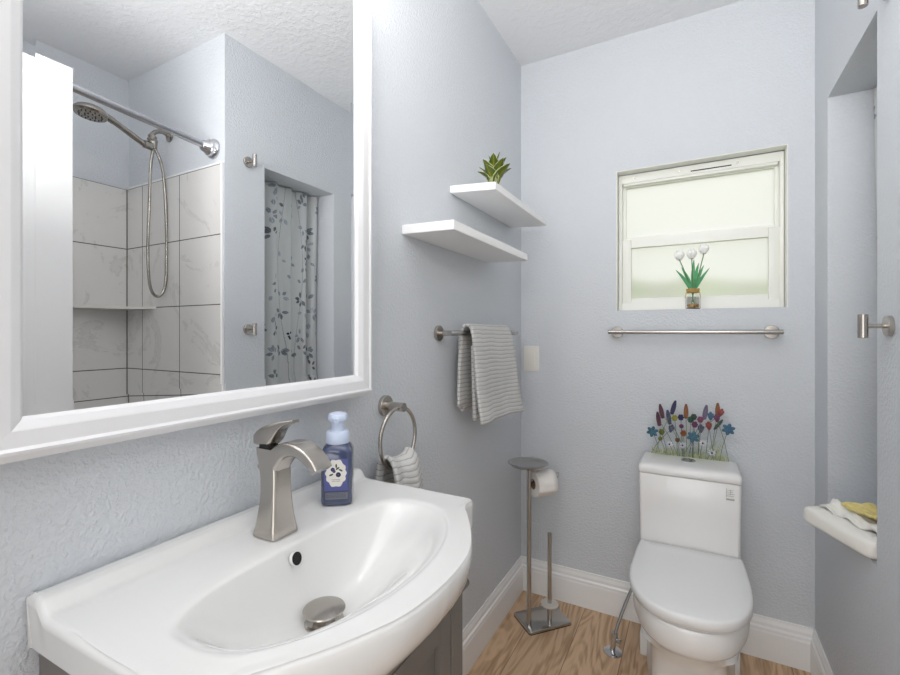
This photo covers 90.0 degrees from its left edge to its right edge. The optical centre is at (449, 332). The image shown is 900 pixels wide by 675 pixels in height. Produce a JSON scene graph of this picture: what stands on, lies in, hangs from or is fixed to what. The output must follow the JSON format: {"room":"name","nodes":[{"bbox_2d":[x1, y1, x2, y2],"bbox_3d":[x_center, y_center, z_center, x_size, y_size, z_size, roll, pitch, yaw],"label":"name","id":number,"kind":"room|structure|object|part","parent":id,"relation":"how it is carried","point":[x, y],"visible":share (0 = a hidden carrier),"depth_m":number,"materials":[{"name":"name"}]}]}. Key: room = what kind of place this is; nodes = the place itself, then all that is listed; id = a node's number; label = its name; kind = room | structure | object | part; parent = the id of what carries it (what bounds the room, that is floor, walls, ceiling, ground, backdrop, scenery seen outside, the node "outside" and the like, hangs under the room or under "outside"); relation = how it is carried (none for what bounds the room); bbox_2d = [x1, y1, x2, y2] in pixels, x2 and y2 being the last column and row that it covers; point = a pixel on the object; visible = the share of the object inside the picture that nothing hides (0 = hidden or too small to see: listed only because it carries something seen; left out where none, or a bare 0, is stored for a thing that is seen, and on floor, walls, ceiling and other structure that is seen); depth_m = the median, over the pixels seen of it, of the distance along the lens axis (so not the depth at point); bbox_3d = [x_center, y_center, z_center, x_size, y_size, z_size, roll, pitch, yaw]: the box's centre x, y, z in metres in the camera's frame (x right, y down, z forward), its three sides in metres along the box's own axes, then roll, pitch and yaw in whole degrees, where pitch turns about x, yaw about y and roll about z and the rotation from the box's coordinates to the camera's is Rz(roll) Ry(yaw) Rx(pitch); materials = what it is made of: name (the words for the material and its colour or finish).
{"room":"bathroom","nodes":[
{"label":"bathroom","id":0,"kind":"room"},
{"bbox_2d":[0,0,520,674],"bbox_3d":[-0.287,-0.026,1.095,0.120,2.440,2.609,0,0,29],"label":"wall","id":1,"kind":"structure","parent":0,"point":[446,83],"depth_m":1.25,"materials":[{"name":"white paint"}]},
{"bbox_2d":[0,0,371,463],"bbox_3d":[-0.360,-0.338,0.767,0.057,0.962,0.666,0,0,29],"label":"wall mirror","id":2,"kind":"object","parent":1,"relation":"attached to","point":[186,185],"visible":1,"depth_m":0.66,"materials":[{"name":"white mirror"}]},
{"bbox_2d":[378,395,416,470],"bbox_3d":[-0.148,0.257,1.156,0.063,0.186,0.163,0,0,29],"label":"towel ring","id":3,"kind":"object","parent":1,"relation":"attached to","point":[387,407],"visible":0.8,"depth_m":1.15,"materials":[{"name":"silver metal"}]},
{"bbox_3d":[-0.167,0.191,1.175,0.011,0.054,0.054,0,0,29],"label":"wall plate","id":4,"kind":"part","parent":3,"relation":"part of","materials":[{"name":"silver metal"}]},
{"bbox_3d":[-0.141,0.191,1.161,0.056,0.023,0.023,0,0,29],"label":"post","id":5,"kind":"part","parent":3,"relation":"part of","materials":[{"name":"silver metal"}]},
{"bbox_2d":[375,447,422,488],"bbox_3d":[-0.124,0.399,1.139,0.085,0.196,0.137,0,0,29],"label":"hand towel","id":6,"kind":"object","parent":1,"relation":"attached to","point":[406,466],"visible":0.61,"depth_m":1.13,"materials":[{"name":"white fabric"}]},
{"bbox_2d":[402,219,527,262],"bbox_3d":[0.079,-0.284,1.468,0.163,0.029,0.589,0,0,29],"label":"floating shelf","id":7,"kind":"object","parent":1,"relation":"attached to","point":[453,235],"visible":1,"depth_m":1.34,"materials":[{"name":"white laminate"}]},
{"bbox_2d":[434,325,518,340],"bbox_3d":[0.118,0.002,1.641,0.066,0.049,0.590,0,0,29],"label":"towel bar","id":8,"kind":"object","parent":1,"relation":"attached to","point":[439,333],"visible":0.59,"depth_m":1.41,"materials":[{"name":"silver metal"}]},
{"bbox_2d":[457,324,523,424],"bbox_3d":[0.149,0.140,1.627,0.120,0.337,0.382,0,0,29],"label":"bath towel","id":9,"kind":"object","parent":8,"relation":"hanging from","point":[487,377],"visible":1,"depth_m":1.53,"materials":[{"name":"white fabric"}]},
{"bbox_2d":[462,556,522,674],"bbox_3d":[0.058,1.119,1.585,0.016,0.150,1.179,0,0,29],"label":"baseboard","id":10,"kind":"structure","parent":1,"relation":"attached to","point":[478,632],"depth_m":1.76,"materials":[{"name":"white paint"}]},
{"bbox_2d":[450,182,546,227],"bbox_3d":[0.206,-0.469,1.702,0.163,0.036,0.564,0,0,29],"label":"floating shelf","id":11,"kind":"object","parent":1,"relation":"attached to","point":[491,198],"visible":1,"depth_m":1.60,"materials":[{"name":"white laminate"}]},
{"bbox_2d":[477,152,511,185],"bbox_3d":[0.148,-0.544,1.516,0.117,0.130,0.111,0,0,12],"label":"potted plant","id":12,"kind":"object","parent":11,"relation":"on","point":[494,171],"visible":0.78,"depth_m":1.49,"materials":[{"name":"green plant"}]},
{"bbox_2d":[478,0,742,65],"bbox_3d":[0.571,-1.296,0.628,2.072,0.100,2.609,0,0,29],"label":"ceiling","id":13,"kind":"structure","parent":0,"point":[533,31],"depth_m":1.79,"materials":[{"name":"white paint"}]},
{"bbox_2d":[467,590,810,674],"bbox_3d":[0.571,1.244,0.628,2.072,0.100,2.609,0,0,29],"label":"floor","id":14,"kind":"structure","parent":0,"point":[577,648],"depth_m":1.68,"materials":[{"name":"brown wood"}]},
{"bbox_2d":[39,579,469,674],"bbox_3d":[-0.228,0.790,0.731,0.325,0.808,0.587,0,0,29],"label":"vanity cabinet","id":15,"kind":"object","parent":14,"relation":"on","point":[440,653],"visible":0.2,"depth_m":0.84,"materials":[{"name":"grey paint"}]},
{"bbox_2d":[26,467,472,674],"bbox_3d":[-0.187,0.394,0.707,0.420,0.154,0.595,0,0,29],"label":"sink","id":16,"kind":"object","parent":15,"relation":"in","point":[359,585],"visible":0.94,"depth_m":0.62,"materials":[{"name":"white ceramic"}]},
{"bbox_2d":[253,419,331,541],"bbox_3d":[-0.261,0.239,0.739,0.149,0.194,0.055,0,0,29],"label":"faucet","id":17,"kind":"object","parent":16,"relation":"on","point":[276,520],"visible":1,"depth_m":0.74,"materials":[{"name":"silver metal"}]},
{"bbox_3d":[-0.289,0.166,0.754,0.086,0.048,0.034,0,0,29],"label":"handle","id":18,"kind":"part","parent":17,"relation":"part of","materials":[{"name":"silver metal"}]},
{"bbox_3d":[-0.256,0.212,0.736,0.137,0.071,0.039,0,0,29],"label":"spout","id":19,"kind":"part","parent":17,"relation":"part of","materials":[{"name":"silver metal"}]},
{"bbox_2d":[321,411,353,505],"bbox_3d":[-0.224,0.247,0.900,0.060,0.176,0.060,0,0,-7],"label":"soap dispenser","id":20,"kind":"object","parent":16,"relation":"on","point":[337,482],"visible":0.97,"depth_m":0.87,"materials":[{"name":"blue plastic"}]},
{"bbox_2d":[321,441,353,505],"bbox_3d":[-0.224,0.277,0.900,0.060,0.117,0.060,0,0,-7],"label":"bottle","id":21,"kind":"object","parent":20,"relation":"attached to","point":[337,482],"depth_m":0.87,"materials":[{"name":"blue plastic"}]},
{"bbox_3d":[-0.064,0.809,0.771,0.018,0.544,0.242,0,0,29],"label":"door","id":22,"kind":"part","parent":15,"relation":"part of","materials":[{"name":"grey paint"}]},
{"bbox_3d":[-0.232,0.511,0.734,0.303,0.028,0.587,0,0,29],"label":"moulding","id":23,"kind":"part","parent":15,"relation":"part of","materials":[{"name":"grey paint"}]},
{"bbox_2d":[508,457,570,635],"bbox_3d":[0.359,0.860,1.843,0.259,0.668,0.174,0,0,-20],"label":"toilet paper stand","id":24,"kind":"object","parent":14,"relation":"on","point":[547,617],"visible":0.95,"depth_m":1.83,"materials":[{"name":"silver metal"}]},
{"bbox_2d":[508,457,547,470],"bbox_3d":[0.316,0.536,1.821,0.162,0.020,0.162,0,0,29],"label":"tray","id":25,"kind":"object","parent":24,"relation":"on","point":[522,463],"depth_m":1.84,"materials":[{"name":"silver metal"}]},
{"bbox_2d":[531,469,558,496],"bbox_3d":[0.378,0.615,1.839,0.088,0.103,0.104,0,0,-20],"label":"toilet paper roll","id":26,"kind":"object","parent":24,"relation":"on","point":[546,480],"visible":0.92,"depth_m":1.80,"materials":[{"name":"white paper"}]},
{"bbox_2d":[603,587,631,657],"bbox_3d":[0.677,1.027,1.696,0.208,0.333,0.068,0,0,-12],"label":"supply valve","id":27,"kind":"object","parent":14,"relation":"on","point":[612,650],"visible":0.66,"depth_m":1.68,"materials":[{"name":"silver metal"}]},
{"bbox_2d":[630,451,753,674],"bbox_3d":[0.784,0.833,1.478,0.335,0.719,0.634,0,0,29],"label":"toilet","id":28,"kind":"object","parent":14,"relation":"on","point":[693,599],"visible":1,"depth_m":1.46,"materials":[{"name":"white ceramic"}]},
{"bbox_3d":[0.739,0.793,1.396,0.320,0.006,0.431,0,0,29],"label":"seat","id":29,"kind":"part","parent":28,"relation":"part of","materials":[{"name":"white plastic"}]},
{"bbox_3d":[0.883,0.658,1.669,0.321,0.288,0.203,0,0,29],"label":"tank","id":30,"kind":"part","parent":28,"relation":"part of","materials":[{"name":"white ceramic"}]},
{"bbox_3d":[0.883,0.495,1.668,0.325,0.033,0.206,0,0,29],"label":"tank lid","id":31,"kind":"part","parent":28,"relation":"part of","materials":[{"name":"white ceramic"}]},
{"bbox_2d":[647,400,734,461],"bbox_3d":[0.917,0.372,1.725,0.300,0.219,0.020,0,0,29],"label":"ornament","id":32,"kind":"object","parent":28,"relation":"on","point":[727,429],"visible":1,"depth_m":1.72,"materials":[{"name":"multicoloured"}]},
{"bbox_3d":[0.783,0.995,1.476,0.333,0.396,0.628,0,0,29],"label":"bowl","id":33,"kind":"part","parent":28,"relation":"part of","materials":[{"name":"white ceramic"}]},
{"bbox_3d":[0.738,0.772,1.393,0.335,0.031,0.441,0,0,29],"label":"seat lid","id":34,"kind":"part","parent":28,"relation":"part of","materials":[{"name":"white plastic"}]},
{"bbox_2d":[521,0,814,627],"bbox_3d":[1.218,-0.026,1.692,1.952,2.440,0.120,0,0,29],"label":"wall","id":35,"kind":"structure","parent":0,"point":[738,76],"depth_m":1.84,"materials":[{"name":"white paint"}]},
{"bbox_2d":[524,346,538,371],"bbox_3d":[0.376,0.120,2.077,0.072,0.117,0.009,0,0,29],"label":"light switch","id":36,"kind":"object","parent":35,"relation":"attached to","point":[531,353],"visible":1,"depth_m":2.07,"materials":[{"name":"white plastic"}]},
{"bbox_2d":[524,521,539,550],"bbox_3d":[0.378,0.938,2.079,0.076,0.123,0.005,0,0,29],"label":"blank wall plate","id":37,"kind":"object","parent":35,"relation":"attached to","point":[535,527],"visible":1,"depth_m":2.07,"materials":[{"name":"white paint"}]},
{"bbox_2d":[522,556,813,671],"bbox_3d":[0.806,1.119,1.840,1.087,0.150,0.016,0,0,29],"label":"baseboard","id":38,"kind":"structure","parent":35,"relation":"attached to","point":[786,643],"depth_m":1.89,"materials":[{"name":"white paint"}]},
{"bbox_2d":[608,325,783,338],"bbox_3d":[0.926,-0.002,1.745,0.590,0.049,0.066,0,0,29],"label":"towel bar","id":39,"kind":"object","parent":35,"relation":"attached to","point":[771,331],"visible":1,"depth_m":1.70,"materials":[{"name":"silver metal"}]},
{"bbox_2d":[616,144,787,310],"bbox_3d":[0.988,-0.387,1.813,0.588,0.588,0.109,0,0,29],"label":"window","id":40,"kind":"structure","parent":35,"relation":"in","point":[735,207],"depth_m":1.81,"materials":[{"name":"white plastic"}]},
{"bbox_2d":[674,243,708,308],"bbox_3d":[0.964,-0.222,1.794,0.125,0.256,0.053,0,0,29],"label":"potted flowers","id":41,"kind":"object","parent":40,"relation":"on","point":[692,298],"visible":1,"depth_m":1.78,"materials":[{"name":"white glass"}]},
{"bbox_2d":[685,292,700,308],"bbox_3d":[0.968,-0.133,1.792,0.053,0.080,0.053,0,0,29],"label":"jar","id":42,"kind":"object","parent":41,"relation":"attached to","point":[692,299],"depth_m":1.77,"materials":[{"name":"clear glass"}]},
{"bbox_3d":[1.006,-0.511,1.845,0.536,0.240,0.005,0,0,29],"label":"frosted pane","id":43,"kind":"part","parent":40,"relation":"part of","materials":[{"name":"white glass"}]},
{"bbox_3d":[0.994,-0.247,1.822,0.494,0.237,0.005,0,0,29],"label":"frosted pane","id":44,"kind":"part","parent":40,"relation":"part of","materials":[{"name":"white glass"}]},
{"bbox_3d":[1.006,-0.511,1.845,0.556,0.260,0.025,0,0,29],"label":"sash","id":45,"kind":"part","parent":40,"relation":"part of","materials":[{"name":"white plastic"}]},
{"bbox_3d":[0.993,-0.247,1.821,0.554,0.297,0.026,0,0,29],"label":"sash","id":46,"kind":"part","parent":40,"relation":"part of","materials":[{"name":"white plastic"}]},
{"bbox_2d":[815,0,899,674],"bbox_3d":[1.420,-0.026,1.052,0.745,2.440,0.813,0,0,29],"label":"wall","id":47,"kind":"structure","parent":0,"point":[857,51],"depth_m":1.39,"materials":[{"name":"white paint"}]},
{"bbox_2d":[810,628,833,674],"bbox_3d":[1.086,1.119,1.234,0.016,0.150,0.813,0,0,29],"label":"baseboard","id":48,"kind":"structure","parent":47,"relation":"attached to","point":[819,664],"depth_m":1.50,"materials":[{"name":"white paint"}]},
{"bbox_2d":[804,506,876,559],"bbox_3d":[1.075,0.519,1.179,0.145,0.053,0.245,0,0,5],"label":"shelf","id":49,"kind":"object","parent":47,"relation":"on","point":[843,530],"visible":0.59,"depth_m":1.16,"materials":[{"name":"white stone"}]},
{"bbox_2d":[819,498,876,532],"bbox_3d":[1.087,0.484,1.171,0.107,0.038,0.206,0,0,5],"label":"washcloth","id":50,"kind":"object","parent":49,"relation":"on","point":[863,522],"visible":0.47,"depth_m":1.18,"materials":[{"name":"white fabric"}]},
{"bbox_2d":[841,502,876,520],"bbox_3d":[1.097,0.466,1.170,0.075,0.018,0.111,0,0,5],"label":"cloth","id":51,"kind":"object","parent":50,"relation":"on","point":[867,509],"visible":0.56,"depth_m":1.18,"materials":[{"name":"yellow fabric"}]},
{"bbox_2d":[857,0,884,8],"bbox_3d":[0.925,-0.744,0.982,0.055,0.053,0.045,0,0,29],"label":"robe hook","id":52,"kind":"object","parent":47,"relation":"attached to","point":[861,4],"visible":1,"depth_m":0.99,"materials":[{"name":"silver metal"}]},
{"bbox_2d":[873,87,876,224],"bbox_3d":[1.211,-0.119,1.180,0.051,1.250,0.428,0,0,29],"label":"curtain","id":53,"kind":"object","parent":47,"relation":"hanging from","point":[875,88],"visible":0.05,"depth_m":1.36,"materials":[{"name":"white fabric"}]},
{"bbox_2d":[857,314,894,337],"bbox_3d":[0.925,-0.014,0.982,0.055,0.053,0.045,0,0,29],"label":"robe hook","id":54,"kind":"object","parent":47,"relation":"attached to","point":[888,322],"visible":1,"depth_m":0.98,"materials":[{"name":"silver metal"}]},
{"bbox_3d":[0.929,-0.014,0.980,0.032,0.009,0.010,0,0,29],"label":"stem","id":55,"kind":"part","parent":54,"relation":"part of","materials":[{"name":"silver metal"}]},
{"bbox_3d":[0.945,-0.014,0.971,0.010,0.045,0.045,0,0,29],"label":"wall plate","id":56,"kind":"part","parent":54,"relation":"part of","materials":[{"name":"silver metal"}]}
]}

